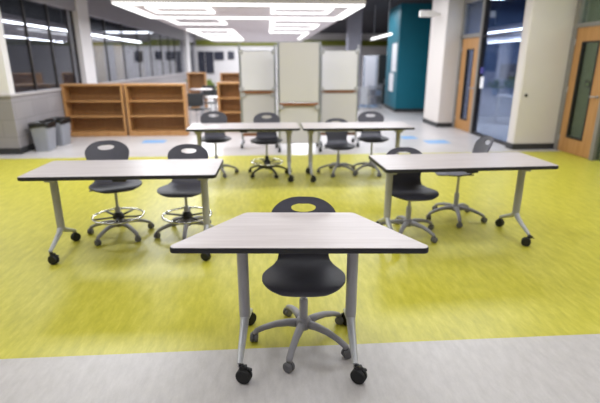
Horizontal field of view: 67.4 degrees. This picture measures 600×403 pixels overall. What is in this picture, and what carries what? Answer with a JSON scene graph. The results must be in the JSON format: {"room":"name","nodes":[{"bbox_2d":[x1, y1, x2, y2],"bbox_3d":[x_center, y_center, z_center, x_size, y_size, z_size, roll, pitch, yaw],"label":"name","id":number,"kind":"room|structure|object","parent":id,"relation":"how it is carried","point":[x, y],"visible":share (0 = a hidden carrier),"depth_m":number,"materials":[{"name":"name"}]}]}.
{"room":"classroom","nodes":[
{"label":"classroom","id":0,"kind":"room"},
{"bbox_2d":[0,73,187,147],"bbox_3d":[-6.919,-4.502,18.153,2.400,1.000,21.780,-1,17,-4],"label":"wall","id":1,"kind":"structure","parent":0,"point":[16,112],"depth_m":8.24,"materials":[{"name":"white paint"}]},
{"bbox_2d":[0,143,35,154],"bbox_3d":[-6.221,-1.151,8.820,2.412,0.110,1.942,-1,17,-4],"label":"baseboard","id":2,"kind":"structure","parent":1,"relation":"attached to","point":[3,151],"depth_m":7.97,"materials":[{"name":"rubber"}]},
{"bbox_2d":[0,0,81,92],"bbox_3d":[-5.189,-3.148,9.145,0.045,1.665,3.230,-1,17,-4],"label":"window","id":3,"kind":"structure","parent":1,"relation":"in","point":[40,38],"depth_m":8.92,"materials":[{"name":"grey glass"}]},
{"bbox_2d":[0,72,186,96],"bbox_3d":[-6.764,-4.403,16.081,2.430,0.035,17.810,-1,17,-4],"label":"trim","id":4,"kind":"structure","parent":1,"relation":"attached to","point":[54,89],"depth_m":9.16,"materials":[{"name":"stone"}]},
{"bbox_2d":[0,0,190,94],"bbox_3d":[-5.734,-5.210,16.552,0.340,3.300,18.980,-1,17,-4],"label":"column","id":5,"kind":"structure","parent":1,"relation":"attached to","point":[80,16],"depth_m":10.74,"materials":[{"name":"white paint"}]},
{"bbox_2d":[89,16,184,82],"bbox_3d":[-5.827,-5.843,17.860,0.045,1.665,13.700,-1,17,-4],"label":"window","id":6,"kind":"structure","parent":1,"relation":"in","point":[121,52],"depth_m":14.95,"materials":[{"name":"grey glass"}]},
{"bbox_2d":[189,42,195,71],"bbox_3d":[-6.487,-8.627,26.867,0.045,1.665,2.800,-1,17,-4],"label":"window","id":7,"kind":"structure","parent":1,"relation":"in","point":[192,51],"depth_m":27.29,"materials":[{"name":"grey glass"}]},
{"bbox_2d":[32,0,195,42],"bbox_3d":[-6.919,-6.890,17.415,2.400,0.600,21.780,-1,17,-4],"label":"trim","id":8,"kind":"structure","parent":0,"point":[102,9],"depth_m":13.80,"materials":[{"name":"grey paint"}]},
{"bbox_2d":[193,33,387,86],"bbox_3d":[-1.501,-8.966,28.701,17.200,3.300,0.200,-1,17,-4],"label":"wall","id":9,"kind":"structure","parent":0,"point":[227,65],"depth_m":28.47,"materials":[{"name":"white paint"}]},
{"bbox_2d":[198,51,205,71],"bbox_3d":[-6.180,-8.696,28.300,0.400,1.420,0.050,-1,17,-4],"label":"window","id":10,"kind":"structure","parent":9,"relation":"in","point":[201,56],"depth_m":28.24,"materials":[{"name":"glass"}]},
{"bbox_2d":[205,51,213,72],"bbox_3d":[-5.681,-8.754,28.319,0.500,1.320,0.050,-1,17,-4],"label":"window","id":11,"kind":"structure","parent":9,"relation":"in","point":[209,57],"depth_m":28.28,"materials":[{"name":"grey glass"}]},
{"bbox_2d":[214,51,223,59],"bbox_3d":[-5.083,-9.149,28.241,0.600,0.520,0.050,-1,17,-4],"label":"window","id":12,"kind":"structure","parent":9,"relation":"in","point":[218,55],"depth_m":28.21,"materials":[{"name":"glass"}]},
{"bbox_2d":[228,51,233,58],"bbox_3d":[-4.335,-9.188,28.283,0.400,0.470,0.050,-1,17,-4],"label":"window","id":13,"kind":"structure","parent":9,"relation":"in","point":[230,53],"depth_m":28.25,"materials":[{"name":"glass"}]},
{"bbox_2d":[196,40,387,45],"bbox_3d":[0.215,-9.989,28.353,13.380,0.340,0.100,-1,17,-4],"label":"trim","id":14,"kind":"structure","parent":9,"relation":"attached to","point":[198,42],"depth_m":28.22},
{"bbox_2d":[0,87,599,402],"bbox_3d":[-0.942,-2.486,13.327,19.000,0.001,35.000,-1,17,-4],"label":"floor","id":15,"kind":"structure","parent":0,"point":[483,315],"depth_m":3.21,"materials":[{"name":"tile"}]},
{"bbox_2d":[28,120,55,151],"bbox_3d":[-4.731,-1.211,8.324,0.334,0.518,0.447,-2,17,-6],"label":"trash bin","id":16,"kind":"object","parent":15,"relation":"on","point":[43,133],"visible":1,"depth_m":8.18,"materials":[{"name":"grey plastic"}]},
{"bbox_2d":[44,117,70,145],"bbox_3d":[-4.753,-1.388,8.897,0.334,0.518,0.447,-1,17,-2],"label":"trash bin","id":17,"kind":"object","parent":15,"relation":"on","point":[63,131],"visible":0.84,"depth_m":8.79,"materials":[{"name":"grey plastic"}]},
{"bbox_2d":[60,83,128,136],"bbox_3d":[-4.464,-2.012,9.895,1.275,1.120,0.330,-1,17,-4],"label":"bookcase","id":18,"kind":"object","parent":15,"relation":"on","point":[94,109],"visible":0.8,"depth_m":9.94,"materials":[{"name":"brown wood"}]},
{"bbox_2d":[85,140,153,245],"bbox_3d":[-1.718,-0.100,4.155,0.591,0.858,0.608,-1,17,-4],"label":"chair","id":19,"kind":"object","parent":15,"relation":"on","point":[120,151],"visible":0.88,"depth_m":4.17,"materials":[{"name":"grey plastic"}]},
{"bbox_2d":[17,159,222,264],"bbox_3d":[-1.407,0.071,3.805,1.484,0.738,0.610,-1,17,-3],"label":"table","id":20,"kind":"object","parent":15,"relation":"on","point":[52,172],"visible":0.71,"depth_m":3.69,"materials":[{"name":"grey laminate"}]},
{"bbox_2d":[123,83,189,135],"bbox_3d":[-3.150,-2.039,9.983,1.280,1.120,0.330,-1,17,-4],"label":"bookcase","id":21,"kind":"object","parent":15,"relation":"on","point":[153,109],"visible":0.99,"depth_m":10.04,"materials":[{"name":"brown wood"}]},
{"bbox_2d":[154,144,213,239],"bbox_3d":[-1.056,-0.077,4.158,0.604,0.812,0.596,-1,17,-4],"label":"chair","id":22,"kind":"object","parent":15,"relation":"on","point":[177,188],"visible":0.74,"depth_m":4.21,"materials":[{"name":"grey plastic"}]},
{"bbox_2d":[187,72,207,107],"bbox_3d":[-3.565,-3.865,15.705,0.630,1.230,0.330,-1,17,-4],"label":"bookcase","id":23,"kind":"object","parent":15,"relation":"on","point":[194,79],"visible":0.54,"depth_m":15.71,"materials":[{"name":"brown wood"}]},
{"bbox_2d":[187,93,210,124],"bbox_3d":[-2.538,-2.314,11.383,0.440,0.821,0.442,-13,22,-37],"label":"chair","id":24,"kind":"object","parent":15,"relation":"on","point":[194,99],"visible":0.88,"depth_m":11.42,"materials":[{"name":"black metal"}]},
{"bbox_2d":[189,88,212,114],"bbox_3d":[-3.057,-3.111,14.028,0.720,0.780,0.720,-1,17,-4],"label":"table","id":25,"kind":"object","parent":15,"relation":"on","point":[195,89],"visible":0.7,"depth_m":13.92,"materials":[{"name":"beige wood"}]},
{"bbox_2d":[202,85,214,111],"bbox_3d":[-3.036,-3.459,15.086,0.440,0.821,0.442,-4,18,-13],"label":"chair","id":26,"kind":"object","parent":15,"relation":"on","point":[205,92],"visible":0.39,"depth_m":15.19,"materials":[{"name":"silver metal"}]},
{"bbox_2d":[203,89,217,116],"bbox_3d":[-2.557,-2.873,13.190,0.442,0.821,0.440,8,19,25],"label":"chair","id":27,"kind":"object","parent":15,"relation":"on","point":[215,90],"visible":0.43,"depth_m":12.99,"materials":[{"name":"silver metal"}]},
{"bbox_2d":[205,96,217,116],"bbox_3d":[-2.208,-2.415,11.893,0.540,0.710,0.540,-1,17,-4],"label":"table","id":28,"kind":"object","parent":15,"relation":"on","point":[215,97],"visible":0.41,"depth_m":11.80,"materials":[{"name":"white plastic"}]},
{"bbox_2d":[207,79,216,88],"bbox_3d":[-4.091,-5.352,21.101,1.064,0.883,0.866,-15,22,-39],"label":"potted plant","id":29,"kind":"object","parent":15,"relation":"on","point":[209,82],"visible":0.28,"depth_m":20.91,"materials":[{"name":"green plant"}]},
{"bbox_2d":[200,111,238,177],"bbox_3d":[-1.204,-0.833,6.489,0.595,0.879,0.595,-1,17,-4],"label":"chair","id":30,"kind":"object","parent":15,"relation":"on","point":[209,137],"visible":0.75,"depth_m":6.55,"materials":[{"name":"grey plastic"}]},
{"bbox_2d":[217,82,240,122],"bbox_3d":[-1.326,-2.275,10.747,1.230,1.120,0.330,-1,17,-4],"label":"bookcase","id":31,"kind":"object","parent":15,"relation":"on","point":[228,93],"visible":0.3,"depth_m":10.79,"materials":[{"name":"brown wood"}]},
{"bbox_2d":[220,73,238,81],"bbox_3d":[-2.188,-3.746,15.318,0.980,1.230,0.330,-1,17,-4],"label":"bookcase","id":32,"kind":"object","parent":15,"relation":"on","point":[224,77],"visible":0.26,"depth_m":15.30,"materials":[{"name":"brown wood"}]},
{"bbox_2d":[186,122,299,181],"bbox_3d":[-0.756,-0.679,6.230,1.484,0.738,0.610,-1,17,-4],"label":"table","id":33,"kind":"object","parent":15,"relation":"on","point":[198,128],"visible":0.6,"depth_m":6.10,"materials":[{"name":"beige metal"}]},
{"bbox_2d":[238,44,277,148],"bbox_3d":[-0.791,-1.986,8.525,0.700,1.880,0.614,-1,17,-4],"label":"whiteboard","id":34,"kind":"object","parent":15,"relation":"on","point":[257,68],"visible":0.77,"depth_m":8.42,"materials":[{"name":"plastic"}]},
{"bbox_2d":[248,112,286,178],"bbox_3d":[-0.462,-0.813,6.453,0.590,0.863,0.601,-1,17,-4],"label":"chair","id":35,"kind":"object","parent":15,"relation":"on","point":[262,138],"visible":0.84,"depth_m":6.50,"materials":[{"name":"grey plastic"}]},
{"bbox_2d":[170,212,428,384],"bbox_3d":[-0.004,0.490,2.448,1.216,0.738,0.614,0,17,0],"label":"table","id":36,"kind":"object","parent":15,"relation":"on","point":[351,234],"visible":0.99,"depth_m":2.28,"materials":[{"name":"grey laminate"}]},
{"bbox_2d":[277,41,321,151],"bbox_3d":[-0.017,-1.892,8.170,0.787,1.910,0.614,-1,17,-4],"label":"whiteboard","id":37,"kind":"object","parent":15,"relation":"on","point":[298,63],"visible":0.98,"depth_m":8.07,"materials":[{"name":"plastic"}]},
{"bbox_2d":[250,197,350,372],"bbox_3d":[0.000,0.432,2.529,0.584,0.802,0.612,-1,17,-4],"label":"chair","id":38,"kind":"object","parent":15,"relation":"on","point":[303,276],"visible":0.76,"depth_m":2.52,"materials":[{"name":"grey plastic"}]},
{"bbox_2d":[317,118,356,177],"bbox_3d":[0.543,-0.791,6.539,0.591,0.770,0.610,-1,17,-4],"label":"chair","id":39,"kind":"object","parent":15,"relation":"on","point":[336,140],"visible":0.86,"depth_m":6.61,"materials":[{"name":"grey plastic"}]},
{"bbox_2d":[320,44,359,146],"bbox_3d":[0.740,-2.018,8.627,0.760,1.880,0.614,-1,17,-4],"label":"whiteboard","id":40,"kind":"object","parent":15,"relation":"on","point":[339,68],"visible":0.69,"depth_m":8.52,"materials":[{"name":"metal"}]},
{"bbox_2d":[300,122,414,181],"bbox_3d":[0.765,-0.700,6.299,1.484,0.738,0.610,-1,17,-4],"label":"table","id":41,"kind":"object","parent":15,"relation":"on","point":[398,127],"visible":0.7,"depth_m":6.14,"materials":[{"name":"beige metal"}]},
{"bbox_2d":[360,87,367,105],"bbox_3d":[2.234,-3.652,15.849,0.306,0.743,0.369,-1,17,-4],"label":"pad","id":42,"kind":"object","parent":15,"relation":"on","point":[363,90],"visible":0.94,"depth_m":15.73,"materials":[{"name":"white paper"}]},
{"bbox_2d":[361,56,377,106],"bbox_3d":[2.580,-4.455,16.649,0.550,1.800,0.500,-1,17,-4],"label":"display panel","id":43,"kind":"object","parent":15,"relation":"on","point":[370,63],"visible":0.77,"depth_m":16.53,"materials":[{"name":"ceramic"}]},
{"bbox_2d":[353,111,388,176],"bbox_3d":[1.067,-0.847,6.552,0.592,0.869,0.602,-1,17,-4],"label":"chair","id":44,"kind":"object","parent":15,"relation":"on","point":[371,137],"visible":0.78,"depth_m":6.63,"materials":[{"name":"grey plastic"}]},
{"bbox_2d":[367,83,381,107],"bbox_3d":[2.667,-3.781,16.076,0.428,0.850,0.444,-1,17,-4],"label":"cart","id":45,"kind":"object","parent":15,"relation":"on","point":[370,86],"visible":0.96,"depth_m":15.95,"materials":[{"name":"grey metal"}]},
{"bbox_2d":[369,89,375,94],"bbox_3d":[2.574,-3.894,16.019,0.170,0.200,0.270,-1,17,-4],"label":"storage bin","id":46,"kind":"object","parent":45,"relation":"on","point":[372,90],"visible":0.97,"depth_m":15.89,"materials":[{"name":"grey plastic"}]},
{"bbox_2d":[369,97,376,103],"bbox_3d":[2.608,-3.618,16.107,0.200,0.220,0.270,-1,17,-4],"label":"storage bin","id":47,"kind":"object","parent":45,"relation":"on","point":[372,100],"visible":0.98,"depth_m":15.99,"materials":[{"name":"grey plastic"}]},
{"bbox_2d":[376,55,386,104],"bbox_3d":[3.247,-4.705,17.389,0.570,1.840,0.535,-1,17,-4],"label":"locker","id":48,"kind":"object","parent":15,"relation":"on","point":[382,59],"visible":0.51,"depth_m":17.10,"materials":[{"name":"metal"}]},
{"bbox_2d":[378,147,438,242],"bbox_3d":[1.016,-0.073,4.189,0.604,0.786,0.594,-1,17,-4],"label":"chair","id":49,"kind":"object","parent":15,"relation":"on","point":[408,187],"visible":0.68,"depth_m":4.21,"materials":[{"name":"grey plastic"}]},
{"bbox_2d":[426,135,493,227],"bbox_3d":[1.602,-0.234,4.580,0.592,0.864,0.608,-1,17,-4],"label":"chair","id":50,"kind":"object","parent":15,"relation":"on","point":[480,146],"visible":0.7,"depth_m":4.59,"materials":[{"name":"grey plastic"}]},
{"bbox_2d":[369,152,558,245],"bbox_3d":[1.402,-0.013,4.077,1.484,0.738,0.610,-2,17,-5],"label":"table","id":51,"kind":"object","parent":15,"relation":"on","point":[392,164],"visible":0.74,"depth_m":3.95,"materials":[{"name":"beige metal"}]},
{"bbox_2d":[507,0,576,143],"bbox_3d":[4.483,-2.597,8.098,1.030,3.300,0.240,-1,17,-4],"label":"wall pier","id":52,"kind":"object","parent":15,"relation":"on","point":[547,28],"visible":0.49,"depth_m":8.05,"materials":[{"name":"beige paint"}]},
{"bbox_2d":[471,0,521,144],"bbox_3d":[4.025,-2.669,9.075,0.090,2.860,1.730,-1,17,-4],"label":"trim","id":53,"kind":"structure","parent":52,"relation":"attached to","point":[487,1],"depth_m":9.77,"materials":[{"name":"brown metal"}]},
{"bbox_2d":[474,0,525,141],"bbox_3d":[4.031,-2.687,9.049,0.010,2.810,1.690,-1,17,-4],"label":"window","id":54,"kind":"structure","parent":53,"relation":"attached to","point":[500,52],"depth_m":9.09,"materials":[{"name":"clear glass"}]},
{"bbox_2d":[479,77,483,87],"bbox_3d":[3.974,-2.599,9.833,0.004,0.240,0.160,-1,17,-4],"label":"paper notice","id":55,"kind":"object","parent":54,"relation":"attached to","point":[481,78],"visible":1,"depth_m":9.84,"materials":[{"name":"white paper"}]},
{"bbox_2d":[505,141,553,149],"bbox_3d":[4.371,-1.070,8.559,0.835,0.110,0.265,-1,17,-4],"label":"baseboard","id":56,"kind":"object","parent":52,"relation":"attached to","point":[508,145],"visible":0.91,"depth_m":8.43,"materials":[{"name":"rubber"}]},
{"bbox_2d":[346,7,362,110],"bbox_3d":[1.765,-4.718,14.960,0.430,3.300,0.450,-1,17,-4],"label":"column","id":57,"kind":"structure","parent":0,"point":[354,20],"depth_m":14.52,"materials":[{"name":"grey paint"}]},
{"bbox_2d":[318,0,432,33],"bbox_3d":[-0.935,-5.658,12.242,19.000,0.100,35.200,-1,17,-4],"label":"ceiling","id":58,"kind":"structure","parent":0,"point":[379,14],"depth_m":18.63,"materials":[{"name":"grey paint"}]},
{"bbox_2d":[111,0,365,41],"bbox_3d":[-1.681,-6.479,16.252,4.660,0.698,16.970,-1,17,-4],"label":"ceiling panel","id":59,"kind":"object","parent":58,"relation":"hanging from","point":[250,30],"visible":0.56,"depth_m":10.67,"materials":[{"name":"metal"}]},
{"bbox_2d":[145,6,214,13],"bbox_3d":[-2.422,-3.926,9.233,1.240,0.030,1.030,-1,17,-4],"label":"strip light","id":60,"kind":"object","parent":59,"relation":"attached to","point":[151,8],"visible":1,"depth_m":8.81,"materials":[{"name":"white plastic"}]},
{"bbox_2d":[166,19,226,24],"bbox_3d":[-2.667,-4.706,11.754,1.380,0.030,1.750,-1,17,-4],"label":"strip light","id":61,"kind":"object","parent":59,"relation":"attached to","point":[222,21],"visible":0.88,"depth_m":12.48,"materials":[{"name":"white plastic"}]},
{"bbox_2d":[186,29,243,39],"bbox_3d":[-3.206,-6.686,18.159,1.520,0.030,7.220,-1,17,-4],"label":"strip light","id":62,"kind":"object","parent":59,"relation":"attached to","point":[195,31],"visible":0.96,"depth_m":16.71,"materials":[{"name":"white plastic"}]},
{"bbox_2d":[112,2,364,19],"bbox_3d":[-1.187,-4.044,9.612,4.620,0.030,2.810,-1,17,-4],"label":"strip light","id":63,"kind":"object","parent":59,"relation":"attached to","point":[126,5],"visible":1,"depth_m":8.49,"materials":[{"name":"white plastic"}]},
{"bbox_2d":[269,19,335,39],"bbox_3d":[-0.265,-6.036,16.057,1.650,0.030,9.910,-1,17,-4],"label":"strip light","id":64,"kind":"object","parent":59,"relation":"attached to","point":[272,21],"visible":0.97,"depth_m":12.86,"materials":[{"name":"white plastic"}]},
{"bbox_2d":[271,7,333,13],"bbox_3d":[0.015,-3.962,9.348,1.240,0.030,1.030,-1,17,-4],"label":"strip light","id":65,"kind":"object","parent":59,"relation":"attached to","point":[329,9],"visible":1,"depth_m":9.15,"materials":[{"name":"white plastic"}]},
{"bbox_2d":[371,2,391,39],"bbox_3d":[2.421,-5.422,13.400,0.070,1.033,2.802,-1,17,-2],"label":"strip light","id":66,"kind":"object","parent":58,"relation":"hanging from","point":[388,34],"visible":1,"depth_m":13.07,"materials":[{"name":"plastic"}]},
{"bbox_2d":[384,3,432,108],"bbox_3d":[4.524,-5.027,15.959,3.040,3.300,3.250,-1,17,-4],"label":"wall","id":67,"kind":"structure","parent":0,"point":[411,32],"depth_m":14.40,"materials":[{"name":"paint"}]},
{"bbox_2d":[388,73,393,91],"bbox_3d":[3.111,-4.086,15.385,0.009,0.600,0.702,0,17,0],"label":"poster","id":68,"kind":"object","parent":67,"relation":"attached to","point":[391,75],"visible":1,"depth_m":15.27,"materials":[{"name":"white paper"}]},
{"bbox_2d":[391,43,397,71],"bbox_3d":[3.112,-4.749,14.839,0.009,0.890,0.752,0,17,0],"label":"poster","id":69,"kind":"object","parent":67,"relation":"attached to","point":[394,49],"visible":1,"depth_m":14.79,"materials":[{"name":"white paper"}]},
{"bbox_2d":[384,104,423,111],"bbox_3d":[4.560,-3.310,15.805,3.060,0.110,1.980,-1,17,-4],"label":"baseboard","id":70,"kind":"structure","parent":67,"relation":"attached to","point":[385,105],"depth_m":14.81,"materials":[{"name":"rubber"}]},
{"bbox_2d":[423,0,464,122],"bbox_3d":[3.656,-3.613,11.385,0.480,3.300,1.080,-1,17,-4],"label":"wall column","id":71,"kind":"structure","parent":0,"point":[445,32],"depth_m":11.08,"materials":[{"name":"beige paint"}]},
{"bbox_2d":[419,10,439,16],"bbox_3d":[3.171,-4.584,10.986,0.499,0.150,0.120,-1,17,-4],"label":"emergency light","id":72,"kind":"object","parent":71,"relation":"attached to","point":[423,13],"visible":1,"depth_m":10.93,"materials":[{"name":"white plastic"}]},
{"bbox_2d":[422,118,451,126],"bbox_3d":[3.599,-2.087,11.850,0.395,0.110,1.105,-1,17,-4],"label":"baseboard","id":73,"kind":"structure","parent":71,"relation":"attached to","point":[427,121],"depth_m":11.34,"materials":[{"name":"rubber"}]},
{"bbox_2d":[452,0,488,133],"bbox_3d":[3.931,-3.086,10.424,0.120,2.860,1.100,-1,17,-4],"label":"trim","id":74,"kind":"structure","parent":71,"relation":"attached to","point":[474,35],"depth_m":10.47,"materials":[{"name":"grey metal"}]},
{"bbox_2d":[454,37,478,131],"bbox_3d":[3.893,-2.724,10.540,0.115,2.080,0.912,-1,17,-4],"label":"door","id":75,"kind":"structure","parent":74,"relation":"attached to","point":[469,50],"depth_m":10.55,"materials":[{"name":"brown wood"}]},
{"bbox_2d":[465,0,483,34],"bbox_3d":[3.931,-4.127,10.102,0.010,0.680,0.920,-1,17,-4],"label":"window","id":76,"kind":"structure","parent":74,"relation":"attached to","point":[474,13],"depth_m":10.14,"materials":[{"name":"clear glass"}]},
{"bbox_2d":[464,0,479,3],"bbox_3d":[4.042,-4.408,9.116,0.200,0.440,2.830,-1,17,-4],"label":"trim","id":77,"kind":"structure","parent":0,"point":[466,1],"depth_m":10.25,"materials":[{"name":"grey metal"}]},
{"bbox_3d":[5.325,-0.795,2.269,0.200,3.300,12.050,-1,17,-4],"label":"wall","id":78,"kind":"structure","parent":0,"visible":0},
{"bbox_2d":[553,0,599,160],"bbox_3d":[4.907,-2.005,7.032,0.130,2.800,2.200,-1,17,-4],"label":"trim","id":79,"kind":"structure","parent":78,"relation":"attached to","point":[578,23],"depth_m":7.78,"materials":[{"name":"grey metal"}]},
{"bbox_2d":[557,25,599,158],"bbox_3d":[4.816,-1.853,7.655,0.115,2.120,0.872,-1,17,-4],"label":"door","id":80,"kind":"structure","parent":78,"relation":"in","point":[582,103],"depth_m":7.69,"materials":[{"name":"brown wood"}]},
{"bbox_2d":[584,81,589,86],"bbox_3d":[4.840,-1.976,7.581,0.003,0.100,0.120,-1,17,-4],"label":"sticker","id":81,"kind":"object","parent":80,"relation":"attached to","point":[587,83],"visible":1,"depth_m":7.57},
{"bbox_2d":[582,0,599,160],"bbox_3d":[4.904,-2.005,6.995,0.008,2.780,2.030,-1,17,-4],"label":"window","id":82,"kind":"structure","parent":78,"relation":"in","point":[591,13],"depth_m":7.46,"materials":[{"name":"clear glass"}]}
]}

